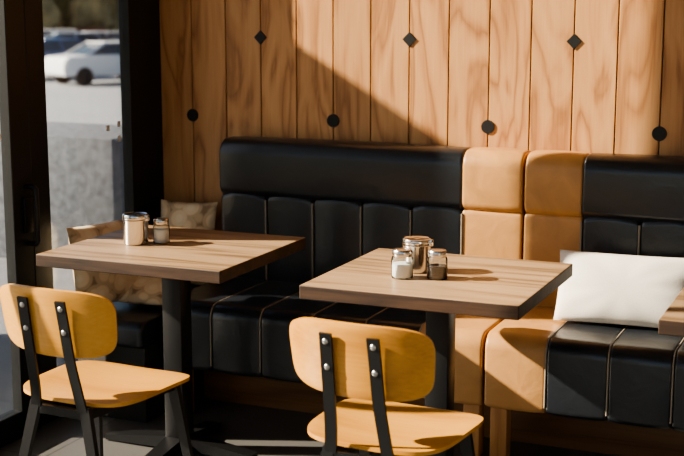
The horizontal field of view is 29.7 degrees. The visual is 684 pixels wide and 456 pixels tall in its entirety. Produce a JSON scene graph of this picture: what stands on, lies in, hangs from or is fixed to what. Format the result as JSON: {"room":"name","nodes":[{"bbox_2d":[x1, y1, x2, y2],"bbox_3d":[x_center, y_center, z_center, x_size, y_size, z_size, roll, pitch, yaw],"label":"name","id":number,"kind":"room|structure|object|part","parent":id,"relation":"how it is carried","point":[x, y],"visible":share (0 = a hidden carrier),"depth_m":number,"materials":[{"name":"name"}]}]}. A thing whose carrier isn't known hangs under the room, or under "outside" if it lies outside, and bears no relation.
{"room":"cafe","nodes":[
{"label":"cafe","id":0,"kind":"room"},
{"bbox_2d":[0,0,40,431],"bbox_3d":[-1.181,-0.883,4.562,0.045,3.350,0.110,4,11,23],"label":"stile leaf","id":1,"kind":"object","parent":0,"point":[14,126],"depth_m":4.65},
{"bbox_2d":[0,391,618,455],"bbox_3d":[0.759,1.381,1.726,6.160,0.120,6.480,4,11,23],"label":"floor","id":2,"kind":"structure","parent":0,"point":[268,431],"depth_m":4.79,"materials":[{"name":"concrete"}]},
{"bbox_2d":[0,410,22,447],"bbox_3d":[-1.412,0.809,4.324,0.050,0.100,1.045,4,11,23],"label":"rail","id":3,"kind":"object","parent":2,"relation":"on","point":[11,425],"visible":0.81,"depth_m":4.72,"materials":[{"name":"black metal"}]},
{"bbox_2d":[23,0,58,425],"bbox_3d":[-1.141,-0.904,4.679,0.045,3.350,0.110,4,11,23],"label":"door frame","id":4,"kind":"object","parent":2,"relation":"on","point":[33,12],"visible":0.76,"depth_m":4.77,"materials":[{"name":"black metal"}]},
{"bbox_2d":[58,402,75,417],"bbox_3d":[-1.001,0.643,5.262,0.050,0.100,0.560,4,11,23],"label":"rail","id":5,"kind":"object","parent":2,"relation":"on","point":[59,403],"visible":0.12,"depth_m":5.03,"materials":[{"name":"black metal"}]},
{"bbox_2d":[0,284,193,455],"bbox_3d":[-0.736,0.529,3.905,0.429,0.806,0.505,5,11,26],"label":"dining chair","id":6,"kind":"object","parent":2,"relation":"on","point":[68,325],"visible":1,"depth_m":3.71,"materials":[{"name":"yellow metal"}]},
{"bbox_3d":[-0.947,0.723,3.820,0.144,0.453,0.030,1,10,4],"label":"leg","id":7,"kind":"part","parent":6,"relation":"part of","materials":[{"name":"black metal"}]},
{"bbox_3d":[-0.842,0.494,3.955,0.018,0.026,0.378,3,10,16],"label":"rail","id":8,"kind":"part","parent":6,"relation":"part of","materials":[{"name":"black metal"}]},
{"bbox_3d":[-0.825,0.264,3.674,0.412,0.204,0.083,5,11,26],"label":"backrest","id":9,"kind":"part","parent":6,"relation":"part of","materials":[{"name":"wood"}]},
{"bbox_3d":[-0.700,0.744,3.700,0.030,0.453,0.144,-9,13,-41],"label":"leg","id":10,"kind":"part","parent":6,"relation":"part of","materials":[{"name":"black metal"}]},
{"bbox_3d":[-0.794,0.666,4.198,0.040,0.431,0.109,-1,10,-5],"label":"leg","id":11,"kind":"part","parent":6,"relation":"part of","materials":[{"name":"black metal"}]},
{"bbox_3d":[-0.718,0.475,3.931,0.429,0.031,0.410,5,11,26],"label":"seat","id":12,"kind":"part","parent":6,"relation":"part of","materials":[{"name":"wood"}]},
{"bbox_3d":[-0.627,0.512,3.851,0.018,0.026,0.378,7,12,35],"label":"rail","id":13,"kind":"part","parent":6,"relation":"part of","materials":[{"name":"black metal"}]},
{"bbox_3d":[-0.490,0.692,4.050,0.109,0.431,0.040,-6,12,-32],"label":"leg","id":14,"kind":"part","parent":6,"relation":"part of","materials":[{"name":"black metal"}]},
{"bbox_2d":[78,284,203,422],"bbox_3d":[-0.756,0.488,5.274,0.320,0.403,0.753,4,11,23],"label":"bench","id":15,"kind":"object","parent":2,"relation":"on","point":[139,326],"visible":0.16,"depth_m":4.96,"materials":[{"name":"black leather"}]},
{"bbox_2d":[66,219,139,301],"bbox_3d":[-0.910,0.135,5.066,0.123,0.327,0.400,7,12,35],"label":"print pillow","id":16,"kind":"object","parent":15,"relation":"on","point":[113,287],"visible":0.37,"depth_m":4.97,"materials":[{"name":"fabric"}]},
{"bbox_2d":[116,276,161,304],"bbox_3d":[-0.760,0.209,5.190,0.270,0.144,0.320,3,11,19],"label":"print pillow","id":17,"kind":"object","parent":15,"relation":"on","point":[146,290],"visible":0.35,"depth_m":5.07,"materials":[{"name":"fabric"}]},
{"bbox_2d":[160,199,216,284],"bbox_3d":[-0.654,0.064,5.439,0.260,0.354,0.121,3,10,17],"label":"print pillow","id":18,"kind":"object","parent":15,"relation":"on","point":[179,214],"visible":0.36,"depth_m":5.40,"materials":[{"name":"fabric"}]},
{"bbox_2d":[36,225,305,455],"bbox_3d":[-0.586,0.428,4.600,0.710,0.746,0.650,4,11,23],"label":"cafe table","id":19,"kind":"object","parent":2,"relation":"on","point":[197,255],"visible":0.84,"depth_m":4.53,"materials":[{"name":"brown wood"}]},
{"bbox_2d":[122,212,149,245],"bbox_3d":[-0.729,0.002,4.559,0.092,0.108,0.092,-4,11,-24],"label":"sugar canister","id":20,"kind":"object","parent":19,"relation":"on","point":[135,224],"visible":1,"depth_m":4.52,"materials":[{"name":"metal"}]},
{"bbox_3d":[-0.729,-0.042,4.551,0.092,0.018,0.092,4,11,23],"label":"lid","id":21,"kind":"part","parent":20,"relation":"part of","materials":[{"name":"metal"}]},
{"bbox_2d":[153,217,169,243],"bbox_3d":[-0.640,0.009,4.572,0.058,0.090,0.058,4,11,23],"label":"salt shaker","id":22,"kind":"object","parent":19,"relation":"on","point":[160,235],"visible":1,"depth_m":4.55,"materials":[{"name":"clear glass"}]},
{"bbox_3d":[-0.640,-0.025,4.566,0.053,0.022,0.053,4,11,23],"label":"lid","id":23,"kind":"part","parent":22,"relation":"part of","materials":[{"name":"metal"}]},
{"bbox_2d":[191,136,530,455],"bbox_3d":[0.018,0.217,4.958,1.275,1.046,0.622,4,11,23],"label":"bench","id":24,"kind":"object","parent":2,"relation":"on","point":[349,200],"visible":0.52,"depth_m":4.97,"materials":[{"name":"black leather"}]},
{"bbox_3d":[-0.620,0.624,5.059,0.060,0.210,0.060,4,11,23],"label":"leg","id":25,"kind":"part","parent":24,"relation":"part of","materials":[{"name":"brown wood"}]},
{"bbox_3d":[0.468,0.705,4.597,0.060,0.210,0.060,4,11,23],"label":"leg","id":26,"kind":"part","parent":24,"relation":"part of","materials":[{"name":"brown wood"}]},
{"bbox_2d":[289,317,482,455],"bbox_3d":[0.127,0.598,3.512,0.429,0.806,0.505,5,11,26],"label":"dining chair","id":27,"kind":"object","parent":2,"relation":"on","point":[378,368],"visible":1,"depth_m":3.30,"materials":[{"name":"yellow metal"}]},
{"bbox_3d":[-0.085,0.792,3.427,0.144,0.453,0.030,1,10,4],"label":"leg","id":28,"kind":"part","parent":27,"relation":"part of","materials":[{"name":"black metal"}]},
{"bbox_3d":[0.038,0.334,3.281,0.412,0.204,0.083,5,11,26],"label":"backrest","id":29,"kind":"part","parent":27,"relation":"part of","materials":[{"name":"wood"}]},
{"bbox_3d":[0.069,0.736,3.805,0.040,0.431,0.109,-1,10,-5],"label":"leg","id":30,"kind":"part","parent":27,"relation":"part of","materials":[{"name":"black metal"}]},
{"bbox_3d":[0.144,0.544,3.538,0.429,0.031,0.410,5,11,26],"label":"seat","id":31,"kind":"part","parent":27,"relation":"part of","materials":[{"name":"wood"}]},
{"bbox_3d":[0.373,0.762,3.657,0.109,0.431,0.040,-6,12,-32],"label":"leg","id":32,"kind":"part","parent":27,"relation":"part of","materials":[{"name":"black metal"}]},
{"bbox_2d":[299,248,572,455],"bbox_3d":[0.313,0.512,4.128,0.685,0.746,0.650,4,11,23],"label":"cafe table","id":33,"kind":"object","parent":2,"relation":"on","point":[492,287],"visible":0.95,"depth_m":3.97,"materials":[{"name":"brown wood"}]},
{"bbox_2d":[391,248,412,279],"bbox_3d":[0.187,0.109,3.998,0.068,0.092,0.068,4,11,23],"label":"salt shaker","id":34,"kind":"object","parent":33,"relation":"on","point":[400,270],"visible":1,"depth_m":3.98,"materials":[{"name":"clear glass"}]},
{"bbox_3d":[0.187,0.075,3.992,0.063,0.022,0.063,4,11,23],"label":"lid","id":35,"kind":"part","parent":34,"relation":"part of","materials":[{"name":"metal"}]},
{"bbox_2d":[402,236,433,273],"bbox_3d":[0.237,0.084,4.096,0.092,0.108,0.092,-4,11,-24],"label":"sugar canister","id":36,"kind":"object","parent":33,"relation":"on","point":[420,245],"visible":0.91,"depth_m":4.06,"materials":[{"name":"metal"}]},
{"bbox_3d":[0.237,0.040,4.088,0.092,0.018,0.092,4,11,23],"label":"lid","id":37,"kind":"part","parent":36,"relation":"part of","materials":[{"name":"metal"}]},
{"bbox_2d":[427,248,447,280],"bbox_3d":[0.294,0.111,3.987,0.064,0.092,0.064,4,11,23],"label":"pepper shaker","id":38,"kind":"object","parent":33,"relation":"on","point":[436,271],"visible":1,"depth_m":3.97,"materials":[{"name":"clear glass"}]},
{"bbox_3d":[0.294,0.077,3.981,0.059,0.022,0.059,4,11,23],"label":"lid","id":39,"kind":"part","parent":38,"relation":"part of","materials":[{"name":"metal"}]},
{"bbox_2d":[484,150,683,455],"bbox_3d":[1.197,0.305,4.458,1.272,1.046,0.622,4,11,23],"label":"bench","id":40,"kind":"object","parent":2,"relation":"on","point":[614,389],"visible":0.68,"depth_m":4.56,"materials":[{"name":"black leather"}]},
{"bbox_3d":[0.560,0.712,4.558,0.060,0.210,0.060,4,11,23],"label":"leg","id":41,"kind":"part","parent":40,"relation":"part of","materials":[{"name":"brown wood"}]},
{"bbox_2d":[553,249,683,327],"bbox_3d":[0.993,0.216,4.531,0.484,0.240,0.146,3,11,17],"label":"throw pillow","id":42,"kind":"object","parent":40,"relation":"on","point":[633,290],"visible":0.91,"depth_m":4.49,"materials":[{"name":"fabric"}]},
{"bbox_2d":[658,288,683,336],"bbox_3d":[1.305,0.586,3.707,0.700,0.746,0.650,4,11,23],"label":"cafe table","id":43,"kind":"object","parent":2,"relation":"on","point":[671,322],"visible":1,"depth_m":3.49,"materials":[{"name":"brown wood"}]},
{"bbox_2d":[159,0,683,230],"bbox_3d":[2.006,-0.841,4.325,6.200,3.350,0.120,4,11,23],"label":"wall","id":44,"kind":"structure","parent":0,"point":[511,64],"depth_m":5.05,"materials":[{"name":"brown wood"}]},
{"bbox_2d":[24,0,163,245],"bbox_3d":[-0.969,-0.961,5.002,0.063,3.350,0.974,4,11,20],"label":"door","id":45,"kind":"structure","parent":44,"relation":"in","point":[139,31],"depth_m":5.38,"materials":[{"name":"black metal"}]},
{"bbox_3d":[-1.128,-0.046,4.709,0.054,0.230,0.020,4,11,23],"label":"pull handle","id":46,"kind":"part","parent":45,"relation":"part of","materials":[{"name":"black metal"}]},
{"bbox_3d":[-0.843,-1.021,5.341,0.050,3.350,0.240,4,11,23],"label":"corner frame","id":47,"kind":"part","parent":45,"relation":"part of","materials":[{"name":"black metal"}]},
{"bbox_2d":[187,30,666,140],"bbox_3d":[1.608,-0.474,4.496,4.937,0.386,0.006,4,11,23],"label":"dots","id":48,"kind":"object","parent":44,"relation":"attached to","point":[659,133],"visible":1,"depth_m":4.97,"materials":[{"name":"black metal"}]},
{"label":"outside","id":49,"kind":"structure","parent":0,"visible":0},
{"bbox_2d":[45,75,121,124],"bbox_3d":[-3.453,-13.213,92.217,200.000,0.100,151.700,4,11,23],"label":"ground","id":50,"kind":"structure","parent":49,"point":[99,102],"depth_m":38.66,"materials":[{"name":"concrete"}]},
{"bbox_2d":[42,0,62,28],"bbox_3d":[-18.950,-12.850,69.685,7.554,7.033,7.134,-2,10,-11],"label":"tree","id":51,"kind":"object","parent":50,"relation":"on","point":[52,17],"visible":0.06,"depth_m":68.55,"materials":[{"name":"green plant"}]},
{"bbox_2d":[43,29,76,35],"bbox_3d":[-15.065,-9.454,66.345,4.202,1.510,1.800,-2,10,-11],"label":"car","id":52,"kind":"object","parent":50,"relation":"on","point":[45,31],"visible":0.13,"depth_m":65.76,"materials":[{"name":"paint"}]},
{"bbox_2d":[53,0,69,28],"bbox_3d":[-18.131,-13.654,70.921,7.290,8.188,6.841,-1,10,-5],"label":"tree","id":53,"kind":"object","parent":50,"relation":"on","point":[63,5],"visible":0.05,"depth_m":70.50,"materials":[{"name":"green plant"}]},
{"bbox_2d":[44,38,82,75],"bbox_3d":[-11.617,-6.539,49.862,1.800,1.510,4.202,6,12,33],"label":"car","id":54,"kind":"object","parent":50,"relation":"on","point":[52,46],"visible":0.19,"depth_m":49.62,"materials":[{"name":"blue paint"}]},
{"bbox_2d":[44,32,101,42],"bbox_3d":[-12.852,-8.254,59.558,4.202,1.510,1.800,-5,11,-28],"label":"car","id":55,"kind":"object","parent":50,"relation":"on","point":[83,37],"visible":0.21,"depth_m":59.24,"materials":[{"name":"grey paint"}]},
{"bbox_2d":[44,41,119,85],"bbox_3d":[-8.624,-6.024,46.951,4.202,1.510,1.800,-8,13,-39],"label":"car","id":56,"kind":"object","parent":50,"relation":"on","point":[89,59],"visible":0.51,"depth_m":45.87,"materials":[{"name":"white paint"}]},
{"bbox_2d":[76,29,105,31],"bbox_3d":[-13.789,-9.626,67.315,4.202,1.510,1.800,-2,10,-11],"label":"car","id":57,"kind":"object","parent":50,"relation":"on","point":[77,30],"visible":0.18,"depth_m":66.70,"materials":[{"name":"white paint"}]},
{"bbox_2d":[69,0,118,30],"bbox_3d":[-13.076,-13.747,71.521,7.490,8.161,6.972,4,11,23],"label":"tree","id":58,"kind":"object","parent":50,"relation":"on","point":[83,14],"visible":0.69,"depth_m":69.02,"materials":[{"name":"green plant"}]},
{"bbox_2d":[82,31,118,37],"bbox_3d":[-11.809,-8.597,61.498,4.202,1.510,1.800,-5,11,-28],"label":"car","id":59,"kind":"object","parent":50,"relation":"on","point":[102,34],"visible":0.04,"depth_m":61.05,"materials":[{"name":"silver paint"}]},
{"bbox_2d":[99,33,118,40],"bbox_3d":[-9.943,-8.082,58.584,4.202,1.510,1.800,0,10,0],"label":"car","id":60,"kind":"object","parent":50,"relation":"on","point":[114,36],"visible":0.11,"depth_m":57.81,"materials":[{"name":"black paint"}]},
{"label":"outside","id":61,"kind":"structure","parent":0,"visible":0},
{"bbox_2d":[0,257,77,414],"bbox_3d":[-4.662,0.941,4.527,6.040,0.170,12.200,4,11,23],"label":"paving","id":62,"kind":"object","parent":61,"point":[63,279],"visible":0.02,"depth_m":6.20,"materials":[{"name":"grey concrete"}]},
{"bbox_2d":[0,122,123,256],"bbox_3d":[-2.081,-0.273,8.602,1.840,0.800,0.800,4,11,23],"label":"wall","id":63,"kind":"structure","parent":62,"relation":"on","point":[86,182],"depth_m":7.97,"materials":[{"name":"grey concrete"}]}
]}

